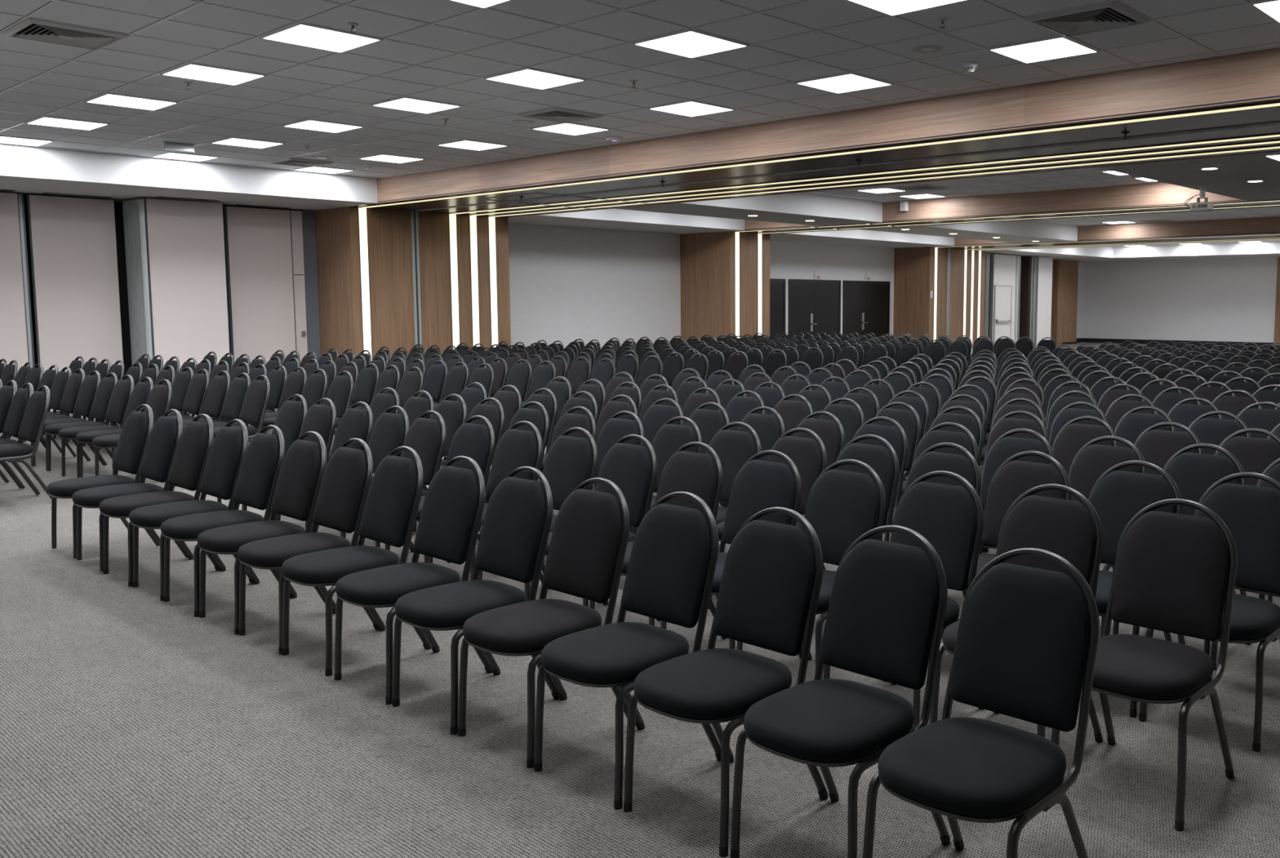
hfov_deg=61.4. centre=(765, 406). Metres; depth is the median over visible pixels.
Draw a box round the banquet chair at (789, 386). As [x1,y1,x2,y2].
[779,373,812,400]
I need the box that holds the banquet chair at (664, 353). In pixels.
[659,347,677,364]
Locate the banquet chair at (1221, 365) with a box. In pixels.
[1204,357,1234,371]
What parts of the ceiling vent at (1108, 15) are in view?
plate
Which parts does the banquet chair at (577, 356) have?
backrest, frame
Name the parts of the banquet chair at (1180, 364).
backrest, frame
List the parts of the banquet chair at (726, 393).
frame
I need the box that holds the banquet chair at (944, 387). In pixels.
[919,373,954,436]
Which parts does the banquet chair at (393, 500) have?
leg, leg, seat, leg, backrest, frame, leg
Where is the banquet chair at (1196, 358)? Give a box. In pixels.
[1191,354,1216,365]
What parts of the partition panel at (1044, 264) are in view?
edge trim, edge trim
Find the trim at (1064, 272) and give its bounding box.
[1050,259,1078,344]
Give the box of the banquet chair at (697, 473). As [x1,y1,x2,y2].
[589,441,727,639]
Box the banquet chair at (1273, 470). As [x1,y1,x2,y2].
[1210,457,1279,670]
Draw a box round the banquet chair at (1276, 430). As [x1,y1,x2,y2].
[1266,423,1279,443]
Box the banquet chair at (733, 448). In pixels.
[706,422,761,524]
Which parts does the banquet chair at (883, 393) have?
frame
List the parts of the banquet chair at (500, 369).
frame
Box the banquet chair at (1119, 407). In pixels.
[1105,394,1158,435]
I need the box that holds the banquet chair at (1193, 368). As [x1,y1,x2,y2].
[1181,360,1211,374]
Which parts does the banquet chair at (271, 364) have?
backrest, frame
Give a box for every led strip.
[357,207,372,359]
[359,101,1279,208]
[448,204,546,214]
[448,213,460,349]
[469,206,565,215]
[469,215,479,346]
[488,208,585,217]
[488,217,498,346]
[544,199,604,205]
[564,200,626,207]
[584,202,644,208]
[601,133,1279,199]
[623,139,1279,201]
[642,145,1279,203]
[734,231,739,337]
[735,226,814,231]
[757,233,762,335]
[758,228,835,233]
[817,223,869,227]
[836,226,892,229]
[871,200,1279,224]
[892,204,1279,226]
[933,247,937,342]
[936,233,1279,247]
[962,249,967,337]
[964,237,1279,249]
[969,249,974,351]
[977,238,1279,249]
[977,250,981,337]
[978,239,1279,250]
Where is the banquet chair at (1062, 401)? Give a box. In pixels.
[1046,390,1099,442]
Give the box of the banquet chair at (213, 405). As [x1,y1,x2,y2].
[182,370,230,425]
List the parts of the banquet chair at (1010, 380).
seat, backrest, frame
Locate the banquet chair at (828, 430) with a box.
[792,411,844,515]
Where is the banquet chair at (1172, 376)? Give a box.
[1161,368,1199,385]
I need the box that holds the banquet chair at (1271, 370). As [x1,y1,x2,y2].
[1264,364,1279,377]
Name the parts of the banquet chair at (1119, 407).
frame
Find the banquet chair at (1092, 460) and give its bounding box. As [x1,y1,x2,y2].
[1065,435,1146,636]
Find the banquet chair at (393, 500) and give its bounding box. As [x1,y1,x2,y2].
[281,445,431,676]
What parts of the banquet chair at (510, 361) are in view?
backrest, frame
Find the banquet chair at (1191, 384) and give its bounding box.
[1171,374,1210,394]
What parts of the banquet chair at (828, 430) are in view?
backrest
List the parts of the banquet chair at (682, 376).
frame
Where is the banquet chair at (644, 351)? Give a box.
[637,346,657,364]
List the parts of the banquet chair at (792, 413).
backrest, frame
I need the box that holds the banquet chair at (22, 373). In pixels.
[14,361,32,441]
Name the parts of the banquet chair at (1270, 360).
frame, backrest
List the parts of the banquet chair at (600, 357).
backrest, frame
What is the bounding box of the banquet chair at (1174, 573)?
[1051,498,1237,831]
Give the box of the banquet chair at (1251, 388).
[1221,376,1261,397]
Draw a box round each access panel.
[1146,160,1222,170]
[1263,188,1279,193]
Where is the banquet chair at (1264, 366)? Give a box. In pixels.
[1244,359,1275,372]
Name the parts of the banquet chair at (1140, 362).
backrest, frame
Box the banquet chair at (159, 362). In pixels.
[146,355,163,372]
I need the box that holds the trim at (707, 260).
[680,231,769,342]
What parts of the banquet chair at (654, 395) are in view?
frame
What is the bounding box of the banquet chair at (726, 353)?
[721,346,738,374]
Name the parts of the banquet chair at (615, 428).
backrest, frame, leg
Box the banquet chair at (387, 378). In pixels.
[339,364,399,418]
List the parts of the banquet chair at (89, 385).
leg, leg, seat, leg, backrest, frame, leg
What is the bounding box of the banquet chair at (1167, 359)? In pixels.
[1155,352,1180,364]
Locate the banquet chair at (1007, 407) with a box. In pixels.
[978,397,1045,475]
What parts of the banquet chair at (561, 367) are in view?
backrest, frame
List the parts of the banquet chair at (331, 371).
backrest, frame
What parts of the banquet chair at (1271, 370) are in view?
frame, backrest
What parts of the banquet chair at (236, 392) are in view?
seat, backrest, frame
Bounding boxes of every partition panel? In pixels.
[0,192,28,372]
[26,195,123,411]
[143,198,230,371]
[223,206,296,364]
[289,210,307,363]
[989,253,1016,345]
[1034,257,1053,348]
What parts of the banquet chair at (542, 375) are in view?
backrest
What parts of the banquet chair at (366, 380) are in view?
seat, backrest, frame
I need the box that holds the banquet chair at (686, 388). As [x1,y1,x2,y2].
[675,376,708,410]
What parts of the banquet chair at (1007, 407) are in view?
seat, backrest, frame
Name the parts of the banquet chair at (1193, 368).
backrest, frame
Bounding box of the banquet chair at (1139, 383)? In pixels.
[1125,372,1162,391]
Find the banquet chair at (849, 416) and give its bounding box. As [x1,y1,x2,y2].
[818,397,864,445]
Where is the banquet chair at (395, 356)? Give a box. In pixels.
[386,351,406,366]
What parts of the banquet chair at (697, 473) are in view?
leg, seat, leg, backrest, frame, leg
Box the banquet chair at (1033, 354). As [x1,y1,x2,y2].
[1026,348,1050,364]
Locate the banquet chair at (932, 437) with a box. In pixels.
[884,422,978,525]
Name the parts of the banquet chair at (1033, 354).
frame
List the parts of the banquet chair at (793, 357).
backrest, frame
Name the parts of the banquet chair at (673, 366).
backrest, frame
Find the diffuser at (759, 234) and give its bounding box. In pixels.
[758,233,761,335]
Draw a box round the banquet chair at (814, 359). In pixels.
[800,346,823,372]
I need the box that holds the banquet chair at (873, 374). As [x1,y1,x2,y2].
[853,364,880,384]
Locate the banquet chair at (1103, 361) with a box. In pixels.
[1096,354,1122,370]
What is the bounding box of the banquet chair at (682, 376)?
[670,368,701,394]
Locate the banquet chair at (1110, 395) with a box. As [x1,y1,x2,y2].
[1097,383,1145,415]
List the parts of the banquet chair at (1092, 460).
backrest, frame, leg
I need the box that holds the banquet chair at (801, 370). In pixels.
[786,361,811,380]
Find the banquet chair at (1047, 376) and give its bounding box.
[1038,368,1074,390]
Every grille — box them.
[900,201,904,210]
[920,48,933,51]
[1197,204,1207,208]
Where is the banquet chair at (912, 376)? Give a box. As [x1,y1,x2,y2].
[888,366,916,386]
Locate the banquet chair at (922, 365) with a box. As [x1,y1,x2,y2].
[904,357,928,377]
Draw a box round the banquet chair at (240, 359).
[212,353,252,426]
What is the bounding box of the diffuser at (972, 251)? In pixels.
[970,249,973,351]
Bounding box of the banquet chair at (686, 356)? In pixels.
[669,349,701,386]
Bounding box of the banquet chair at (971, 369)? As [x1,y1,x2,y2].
[962,364,995,433]
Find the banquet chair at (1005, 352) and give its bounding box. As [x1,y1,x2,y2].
[995,347,1020,382]
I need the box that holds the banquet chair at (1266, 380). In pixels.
[1257,373,1279,390]
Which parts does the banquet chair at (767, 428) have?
backrest, frame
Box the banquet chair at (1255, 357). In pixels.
[1250,353,1277,363]
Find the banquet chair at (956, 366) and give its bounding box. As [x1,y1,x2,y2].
[935,359,961,389]
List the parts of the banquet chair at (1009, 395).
seat, backrest, frame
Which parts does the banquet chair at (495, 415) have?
leg, backrest, frame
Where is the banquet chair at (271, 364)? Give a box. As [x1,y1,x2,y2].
[228,356,281,422]
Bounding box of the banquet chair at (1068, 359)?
[1062,352,1089,370]
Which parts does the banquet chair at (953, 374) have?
backrest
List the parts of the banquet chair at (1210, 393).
backrest, frame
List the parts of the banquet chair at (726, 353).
frame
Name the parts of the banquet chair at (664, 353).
frame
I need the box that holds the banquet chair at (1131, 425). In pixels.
[1112,405,1175,449]
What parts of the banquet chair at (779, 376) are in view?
frame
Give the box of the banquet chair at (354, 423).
[275,401,373,528]
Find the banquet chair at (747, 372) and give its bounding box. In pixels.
[736,364,766,387]
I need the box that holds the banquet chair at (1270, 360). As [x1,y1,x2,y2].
[1264,356,1279,368]
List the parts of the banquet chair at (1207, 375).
backrest, frame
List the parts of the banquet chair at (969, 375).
backrest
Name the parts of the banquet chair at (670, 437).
seat, backrest, frame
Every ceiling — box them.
[0,0,1279,177]
[0,176,373,210]
[507,215,741,234]
[769,233,948,248]
[804,167,1159,202]
[985,249,1279,262]
[1031,206,1279,226]
[1097,151,1279,200]
[1119,240,1279,246]
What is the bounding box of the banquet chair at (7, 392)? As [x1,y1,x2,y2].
[0,380,21,488]
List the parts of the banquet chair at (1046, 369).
backrest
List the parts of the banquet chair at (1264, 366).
backrest, frame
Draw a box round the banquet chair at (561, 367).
[521,355,567,401]
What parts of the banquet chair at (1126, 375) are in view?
backrest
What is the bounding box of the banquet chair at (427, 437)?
[341,410,449,563]
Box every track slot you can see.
[41,192,111,197]
[157,195,219,200]
[235,204,289,208]
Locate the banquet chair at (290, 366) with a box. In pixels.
[246,357,300,428]
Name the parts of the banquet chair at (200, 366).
backrest, frame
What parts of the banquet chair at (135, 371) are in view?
backrest, frame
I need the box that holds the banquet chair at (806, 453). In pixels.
[707,427,826,608]
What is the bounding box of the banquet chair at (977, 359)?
[968,356,997,373]
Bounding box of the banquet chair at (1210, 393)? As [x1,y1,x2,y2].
[1191,381,1235,405]
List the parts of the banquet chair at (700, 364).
backrest, frame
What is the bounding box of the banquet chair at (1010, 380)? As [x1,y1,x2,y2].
[986,372,1036,432]
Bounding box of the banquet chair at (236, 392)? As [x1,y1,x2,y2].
[182,373,250,430]
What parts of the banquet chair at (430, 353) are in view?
backrest, frame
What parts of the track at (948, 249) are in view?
rail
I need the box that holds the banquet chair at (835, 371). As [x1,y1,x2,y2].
[819,363,845,382]
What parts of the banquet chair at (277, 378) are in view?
seat, backrest, frame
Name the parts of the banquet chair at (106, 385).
leg, seat, leg, backrest, frame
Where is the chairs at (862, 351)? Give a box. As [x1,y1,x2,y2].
[0,331,1279,602]
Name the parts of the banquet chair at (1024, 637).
leg, leg, seat, leg, backrest, frame, leg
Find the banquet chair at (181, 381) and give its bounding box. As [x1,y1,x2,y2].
[168,367,193,415]
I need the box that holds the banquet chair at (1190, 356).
[1180,351,1206,361]
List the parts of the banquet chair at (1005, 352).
frame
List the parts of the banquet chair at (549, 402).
backrest, frame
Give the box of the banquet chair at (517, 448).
[427,421,542,584]
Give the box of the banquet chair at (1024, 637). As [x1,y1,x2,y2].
[862,547,1099,857]
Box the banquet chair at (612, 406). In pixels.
[595,394,637,444]
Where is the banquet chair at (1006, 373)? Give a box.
[991,366,1031,417]
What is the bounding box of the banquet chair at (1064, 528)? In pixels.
[929,484,1102,742]
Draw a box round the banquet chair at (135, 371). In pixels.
[83,362,142,446]
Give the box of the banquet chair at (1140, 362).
[1131,355,1157,371]
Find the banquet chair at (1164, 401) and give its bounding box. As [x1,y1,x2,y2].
[1152,386,1200,417]
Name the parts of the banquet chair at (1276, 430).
backrest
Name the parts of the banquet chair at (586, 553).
leg, seat, leg, leg, backrest, frame, leg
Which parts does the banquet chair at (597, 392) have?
backrest, frame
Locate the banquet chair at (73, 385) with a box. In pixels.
[30,368,87,466]
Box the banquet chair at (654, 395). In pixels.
[639,384,678,422]
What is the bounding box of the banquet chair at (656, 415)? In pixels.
[594,398,684,529]
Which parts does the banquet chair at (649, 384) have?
frame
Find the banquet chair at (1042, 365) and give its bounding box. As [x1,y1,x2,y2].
[1033,359,1066,385]
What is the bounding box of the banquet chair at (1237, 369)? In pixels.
[1222,362,1253,376]
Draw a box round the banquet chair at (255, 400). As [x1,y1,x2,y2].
[213,374,270,442]
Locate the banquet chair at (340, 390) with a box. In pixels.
[324,370,353,435]
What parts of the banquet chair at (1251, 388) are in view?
backrest, frame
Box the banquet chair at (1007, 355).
[995,351,1024,386]
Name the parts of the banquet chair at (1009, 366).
backrest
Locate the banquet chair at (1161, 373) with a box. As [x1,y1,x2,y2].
[1151,363,1183,382]
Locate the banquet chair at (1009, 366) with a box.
[1000,361,1033,377]
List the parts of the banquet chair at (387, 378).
backrest, frame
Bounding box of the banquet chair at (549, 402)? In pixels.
[491,387,557,472]
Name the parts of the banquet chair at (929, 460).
backrest, frame, leg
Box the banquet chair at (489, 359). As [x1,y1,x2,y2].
[481,351,499,368]
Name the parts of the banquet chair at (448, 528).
leg, leg, seat, leg, backrest, frame, leg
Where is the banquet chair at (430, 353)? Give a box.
[424,349,441,364]
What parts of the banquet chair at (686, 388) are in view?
frame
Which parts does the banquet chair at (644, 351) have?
frame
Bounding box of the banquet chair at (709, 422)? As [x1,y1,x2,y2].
[634,402,729,533]
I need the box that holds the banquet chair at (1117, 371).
[1110,361,1142,381]
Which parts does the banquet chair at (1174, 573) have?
leg, leg, seat, frame, backrest, leg, leg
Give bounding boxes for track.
[410,211,422,347]
[413,121,1279,211]
[478,192,657,209]
[946,248,950,337]
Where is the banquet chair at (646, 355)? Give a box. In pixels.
[635,351,660,391]
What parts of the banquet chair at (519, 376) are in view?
backrest, frame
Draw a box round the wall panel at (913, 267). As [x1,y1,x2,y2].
[893,246,985,347]
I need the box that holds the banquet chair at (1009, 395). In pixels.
[980,386,1042,462]
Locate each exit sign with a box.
[813,274,822,279]
[864,275,871,279]
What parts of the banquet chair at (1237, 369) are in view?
backrest, frame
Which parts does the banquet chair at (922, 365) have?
frame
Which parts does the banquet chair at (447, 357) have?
backrest, frame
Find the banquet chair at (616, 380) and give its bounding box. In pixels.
[604,371,635,404]
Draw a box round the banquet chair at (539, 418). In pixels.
[487,401,549,481]
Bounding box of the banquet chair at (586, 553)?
[457,477,635,768]
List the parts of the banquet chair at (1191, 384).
backrest, frame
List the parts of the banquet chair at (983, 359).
backrest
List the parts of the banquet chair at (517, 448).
leg, leg, seat, backrest, frame, leg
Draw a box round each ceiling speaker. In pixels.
[311,155,330,159]
[511,120,534,124]
[911,44,942,53]
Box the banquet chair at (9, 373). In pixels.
[0,360,18,438]
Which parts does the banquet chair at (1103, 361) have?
frame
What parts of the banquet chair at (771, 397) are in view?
frame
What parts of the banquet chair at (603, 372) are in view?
frame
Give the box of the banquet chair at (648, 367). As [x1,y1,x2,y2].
[635,355,662,389]
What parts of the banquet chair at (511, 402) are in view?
backrest, frame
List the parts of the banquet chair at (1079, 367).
frame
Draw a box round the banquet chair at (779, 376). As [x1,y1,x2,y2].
[770,365,799,388]
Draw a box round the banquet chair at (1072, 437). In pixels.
[1052,415,1118,571]
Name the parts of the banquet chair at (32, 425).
seat, frame, leg, leg, backrest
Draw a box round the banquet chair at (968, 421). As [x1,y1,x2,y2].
[888,405,984,551]
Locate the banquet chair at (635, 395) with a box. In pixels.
[608,381,641,417]
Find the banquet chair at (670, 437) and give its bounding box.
[637,416,702,528]
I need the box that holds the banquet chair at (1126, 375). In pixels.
[1116,366,1153,383]
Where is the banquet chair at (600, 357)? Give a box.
[572,353,614,395]
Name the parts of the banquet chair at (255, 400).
seat, backrest, frame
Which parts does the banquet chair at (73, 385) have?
seat, leg, backrest, frame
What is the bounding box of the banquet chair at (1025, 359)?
[1001,354,1030,366]
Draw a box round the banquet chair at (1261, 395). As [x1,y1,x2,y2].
[1250,384,1279,409]
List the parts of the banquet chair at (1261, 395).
frame, backrest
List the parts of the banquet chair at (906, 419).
backrest, frame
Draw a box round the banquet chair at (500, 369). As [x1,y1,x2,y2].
[487,357,507,395]
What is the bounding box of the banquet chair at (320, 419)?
[242,397,339,531]
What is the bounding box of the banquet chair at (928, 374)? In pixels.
[919,368,954,387]
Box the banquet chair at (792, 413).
[726,394,813,506]
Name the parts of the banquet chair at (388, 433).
backrest, frame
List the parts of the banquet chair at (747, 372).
frame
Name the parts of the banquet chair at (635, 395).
backrest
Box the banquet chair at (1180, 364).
[1168,356,1195,368]
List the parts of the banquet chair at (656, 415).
backrest, frame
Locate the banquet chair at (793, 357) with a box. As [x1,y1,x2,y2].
[768,346,799,380]
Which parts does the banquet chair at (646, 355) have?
backrest, frame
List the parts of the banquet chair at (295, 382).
seat, backrest, frame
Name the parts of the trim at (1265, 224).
shadow gap trim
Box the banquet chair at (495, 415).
[413,397,504,532]
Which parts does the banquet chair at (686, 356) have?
backrest, frame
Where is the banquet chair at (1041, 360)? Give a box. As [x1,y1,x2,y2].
[1032,355,1062,375]
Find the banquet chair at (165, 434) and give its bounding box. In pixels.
[71,408,187,571]
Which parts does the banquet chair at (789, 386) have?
frame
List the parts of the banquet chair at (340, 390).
backrest, frame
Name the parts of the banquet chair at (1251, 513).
leg, leg, frame, backrest, seat, leg, leg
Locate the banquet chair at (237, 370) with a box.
[190,362,249,424]
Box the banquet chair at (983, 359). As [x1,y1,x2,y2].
[973,353,998,385]
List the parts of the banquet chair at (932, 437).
seat, backrest, frame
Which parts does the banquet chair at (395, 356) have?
backrest, frame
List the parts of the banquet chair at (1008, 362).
backrest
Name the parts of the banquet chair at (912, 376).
backrest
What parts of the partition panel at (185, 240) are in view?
edge trim, edge trim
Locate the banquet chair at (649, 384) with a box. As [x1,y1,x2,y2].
[639,373,669,404]
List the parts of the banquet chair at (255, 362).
backrest, frame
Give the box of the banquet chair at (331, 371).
[316,360,337,435]
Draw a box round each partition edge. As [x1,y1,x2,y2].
[983,253,987,336]
[986,253,990,337]
[1013,255,1018,343]
[1017,255,1019,340]
[1017,256,1021,339]
[1018,256,1031,339]
[1029,256,1033,339]
[1031,257,1036,348]
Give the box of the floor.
[0,342,1279,857]
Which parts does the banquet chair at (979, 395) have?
backrest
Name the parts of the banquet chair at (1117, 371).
backrest, frame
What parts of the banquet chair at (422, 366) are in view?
backrest, frame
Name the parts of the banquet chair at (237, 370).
backrest, frame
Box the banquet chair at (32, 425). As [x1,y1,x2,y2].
[0,385,52,498]
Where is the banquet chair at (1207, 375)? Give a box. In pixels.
[1194,364,1226,382]
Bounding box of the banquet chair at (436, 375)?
[421,360,448,403]
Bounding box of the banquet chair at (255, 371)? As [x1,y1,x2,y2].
[208,364,266,429]
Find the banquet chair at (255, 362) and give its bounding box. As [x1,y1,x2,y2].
[213,355,266,426]
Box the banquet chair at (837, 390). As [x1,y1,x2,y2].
[817,376,850,404]
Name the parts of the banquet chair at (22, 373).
backrest, frame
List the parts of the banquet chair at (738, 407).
backrest, frame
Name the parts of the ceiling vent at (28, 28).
plate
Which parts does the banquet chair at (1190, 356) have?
backrest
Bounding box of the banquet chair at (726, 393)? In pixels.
[712,378,746,413]
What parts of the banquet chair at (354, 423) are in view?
leg, backrest, frame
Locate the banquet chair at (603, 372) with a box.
[589,358,615,390]
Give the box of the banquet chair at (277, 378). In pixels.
[225,364,287,427]
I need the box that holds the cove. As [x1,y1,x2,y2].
[0,142,377,203]
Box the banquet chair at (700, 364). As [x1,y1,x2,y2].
[669,353,708,391]
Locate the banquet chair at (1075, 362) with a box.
[1067,356,1095,373]
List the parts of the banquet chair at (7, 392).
leg, backrest, frame, leg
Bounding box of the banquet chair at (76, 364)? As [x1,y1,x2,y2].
[41,355,84,435]
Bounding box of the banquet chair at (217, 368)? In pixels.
[177,360,229,421]
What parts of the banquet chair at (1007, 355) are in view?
backrest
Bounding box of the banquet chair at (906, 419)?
[871,401,921,540]
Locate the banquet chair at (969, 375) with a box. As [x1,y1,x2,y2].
[958,369,995,391]
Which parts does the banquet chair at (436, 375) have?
frame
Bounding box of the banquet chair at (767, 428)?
[719,406,785,507]
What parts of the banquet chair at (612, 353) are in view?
backrest, frame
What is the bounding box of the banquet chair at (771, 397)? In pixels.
[750,381,785,414]
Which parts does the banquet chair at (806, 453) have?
seat, backrest, frame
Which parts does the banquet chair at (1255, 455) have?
frame, backrest, leg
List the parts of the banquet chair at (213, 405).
seat, backrest, frame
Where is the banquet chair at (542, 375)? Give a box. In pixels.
[521,360,555,406]
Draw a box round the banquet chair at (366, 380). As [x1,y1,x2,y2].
[338,363,379,420]
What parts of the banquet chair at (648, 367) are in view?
frame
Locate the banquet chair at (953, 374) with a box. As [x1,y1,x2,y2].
[928,363,957,391]
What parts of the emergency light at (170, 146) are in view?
rail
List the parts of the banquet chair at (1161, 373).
backrest, frame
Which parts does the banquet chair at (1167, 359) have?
backrest, frame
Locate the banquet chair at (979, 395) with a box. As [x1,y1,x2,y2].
[948,384,990,465]
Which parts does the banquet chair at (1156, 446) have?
frame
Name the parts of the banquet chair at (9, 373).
backrest, frame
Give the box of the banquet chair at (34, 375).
[23,363,45,448]
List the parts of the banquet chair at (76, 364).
backrest, frame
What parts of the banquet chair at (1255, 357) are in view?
backrest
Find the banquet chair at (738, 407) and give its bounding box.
[721,390,764,506]
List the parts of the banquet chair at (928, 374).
backrest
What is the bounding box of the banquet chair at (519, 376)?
[488,359,532,404]
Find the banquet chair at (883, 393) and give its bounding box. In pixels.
[858,378,895,409]
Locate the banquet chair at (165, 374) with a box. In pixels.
[111,364,175,453]
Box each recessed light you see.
[0,135,53,146]
[25,116,110,130]
[84,93,178,111]
[151,152,219,161]
[160,62,266,85]
[210,137,284,148]
[259,22,382,53]
[281,119,364,133]
[293,166,354,173]
[358,154,424,163]
[370,97,462,114]
[436,139,508,151]
[448,0,512,8]
[483,67,586,89]
[530,123,610,135]
[631,29,749,58]
[647,100,735,116]
[794,72,893,93]
[845,0,968,16]
[856,187,906,193]
[898,193,946,199]
[986,35,1099,63]
[1101,170,1126,175]
[1101,221,1136,223]
[1133,177,1156,182]
[1200,167,1218,170]
[1246,180,1263,182]
[1249,0,1279,23]
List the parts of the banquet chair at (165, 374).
backrest, frame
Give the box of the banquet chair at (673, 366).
[661,351,684,390]
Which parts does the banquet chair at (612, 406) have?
frame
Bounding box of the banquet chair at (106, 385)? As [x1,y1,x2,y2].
[44,372,117,471]
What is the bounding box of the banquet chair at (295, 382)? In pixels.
[244,367,306,429]
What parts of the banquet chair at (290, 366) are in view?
backrest, frame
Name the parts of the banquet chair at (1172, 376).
backrest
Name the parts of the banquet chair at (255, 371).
backrest, frame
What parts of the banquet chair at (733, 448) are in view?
seat, backrest, frame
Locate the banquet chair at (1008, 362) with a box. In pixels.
[996,357,1031,387]
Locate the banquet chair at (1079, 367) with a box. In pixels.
[1071,360,1102,381]
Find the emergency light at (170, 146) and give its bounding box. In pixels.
[163,142,195,153]
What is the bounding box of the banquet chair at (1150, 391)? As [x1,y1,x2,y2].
[1140,378,1182,404]
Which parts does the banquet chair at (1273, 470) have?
leg, leg, seat, frame, backrest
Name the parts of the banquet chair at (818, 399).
frame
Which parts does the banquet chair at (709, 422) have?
backrest, frame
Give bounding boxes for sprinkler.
[183,81,192,89]
[347,22,358,34]
[442,118,448,125]
[629,80,637,88]
[937,17,947,28]
[1120,131,1129,139]
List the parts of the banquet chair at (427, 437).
leg, leg, backrest, seat, frame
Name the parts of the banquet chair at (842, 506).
leg, leg, seat, backrest, frame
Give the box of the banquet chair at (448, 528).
[333,455,492,704]
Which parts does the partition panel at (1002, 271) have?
edge trim, door frame, pass door, edge trim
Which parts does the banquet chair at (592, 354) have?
backrest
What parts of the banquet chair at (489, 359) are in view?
backrest, frame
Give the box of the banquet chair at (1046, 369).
[1036,363,1071,382]
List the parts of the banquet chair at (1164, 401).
frame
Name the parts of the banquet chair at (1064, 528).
leg, seat, leg, backrest, frame, leg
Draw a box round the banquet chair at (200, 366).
[185,359,211,415]
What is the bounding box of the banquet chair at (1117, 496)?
[1086,460,1182,717]
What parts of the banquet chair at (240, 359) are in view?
backrest, frame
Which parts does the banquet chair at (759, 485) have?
leg, seat, leg, backrest, frame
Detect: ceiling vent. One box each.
[1,17,129,49]
[268,157,333,167]
[517,106,604,123]
[896,184,947,191]
[1022,1,1150,36]
[1141,219,1174,222]
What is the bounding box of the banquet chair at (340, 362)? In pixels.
[324,354,349,402]
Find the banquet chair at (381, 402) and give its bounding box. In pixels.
[326,387,399,464]
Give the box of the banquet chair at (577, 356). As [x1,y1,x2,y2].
[569,351,591,366]
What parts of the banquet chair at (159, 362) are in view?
backrest, frame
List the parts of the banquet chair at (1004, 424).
frame, backrest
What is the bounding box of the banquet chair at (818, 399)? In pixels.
[794,384,831,418]
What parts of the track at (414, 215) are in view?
rail, rail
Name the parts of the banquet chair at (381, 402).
backrest, frame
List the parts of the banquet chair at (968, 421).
seat, backrest, frame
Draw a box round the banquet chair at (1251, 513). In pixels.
[1138,471,1279,751]
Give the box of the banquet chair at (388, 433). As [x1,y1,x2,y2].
[311,405,410,550]
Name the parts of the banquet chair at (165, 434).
leg, leg, seat, leg, backrest, frame, leg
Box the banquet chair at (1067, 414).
[1047,401,1108,455]
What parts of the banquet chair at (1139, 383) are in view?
backrest, frame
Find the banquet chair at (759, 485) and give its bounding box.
[660,449,802,658]
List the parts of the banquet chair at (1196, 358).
backrest, frame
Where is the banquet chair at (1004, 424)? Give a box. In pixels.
[981,410,1048,552]
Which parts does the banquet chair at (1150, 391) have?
frame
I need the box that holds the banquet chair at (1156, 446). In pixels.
[1132,422,1203,475]
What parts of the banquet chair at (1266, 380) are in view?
frame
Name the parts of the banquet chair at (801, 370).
frame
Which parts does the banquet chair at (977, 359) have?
backrest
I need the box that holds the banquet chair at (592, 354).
[579,348,595,377]
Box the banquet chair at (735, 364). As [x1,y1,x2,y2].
[723,351,748,383]
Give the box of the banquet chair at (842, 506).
[736,459,885,681]
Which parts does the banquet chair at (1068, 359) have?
frame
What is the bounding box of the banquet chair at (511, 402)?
[443,384,521,459]
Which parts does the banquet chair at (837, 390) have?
frame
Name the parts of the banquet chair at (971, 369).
backrest, frame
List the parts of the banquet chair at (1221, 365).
frame, backrest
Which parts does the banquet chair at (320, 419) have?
leg, backrest, frame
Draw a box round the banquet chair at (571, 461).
[479,426,599,603]
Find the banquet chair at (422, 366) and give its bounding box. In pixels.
[404,359,425,380]
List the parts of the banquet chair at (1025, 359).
backrest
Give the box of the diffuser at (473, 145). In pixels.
[440,141,503,150]
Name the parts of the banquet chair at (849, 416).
frame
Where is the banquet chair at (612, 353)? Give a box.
[588,349,616,384]
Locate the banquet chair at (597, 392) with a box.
[545,378,605,447]
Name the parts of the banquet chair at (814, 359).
frame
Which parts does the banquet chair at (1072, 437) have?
backrest, frame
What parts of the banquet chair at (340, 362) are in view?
backrest, frame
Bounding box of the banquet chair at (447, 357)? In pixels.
[443,350,460,366]
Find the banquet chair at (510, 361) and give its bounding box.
[490,353,521,397]
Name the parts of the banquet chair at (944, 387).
backrest, frame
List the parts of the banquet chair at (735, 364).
frame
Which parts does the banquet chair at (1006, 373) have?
backrest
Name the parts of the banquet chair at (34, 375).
backrest, frame, leg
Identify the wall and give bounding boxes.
[23,195,991,375]
[507,222,680,348]
[769,240,894,336]
[1076,262,1084,337]
[1081,257,1277,342]
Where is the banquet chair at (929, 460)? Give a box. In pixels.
[888,442,981,598]
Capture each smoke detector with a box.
[362,164,372,169]
[963,61,978,73]
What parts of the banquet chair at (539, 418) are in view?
backrest, frame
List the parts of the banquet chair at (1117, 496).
seat, backrest, frame, leg, leg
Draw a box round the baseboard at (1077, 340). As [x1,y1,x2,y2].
[1062,337,1273,346]
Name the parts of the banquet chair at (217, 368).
backrest, frame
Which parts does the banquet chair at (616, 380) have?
frame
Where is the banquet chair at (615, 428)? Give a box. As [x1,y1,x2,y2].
[542,410,644,563]
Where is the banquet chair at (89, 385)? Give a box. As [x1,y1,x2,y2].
[31,370,103,471]
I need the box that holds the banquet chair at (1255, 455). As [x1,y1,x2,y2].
[1214,427,1279,599]

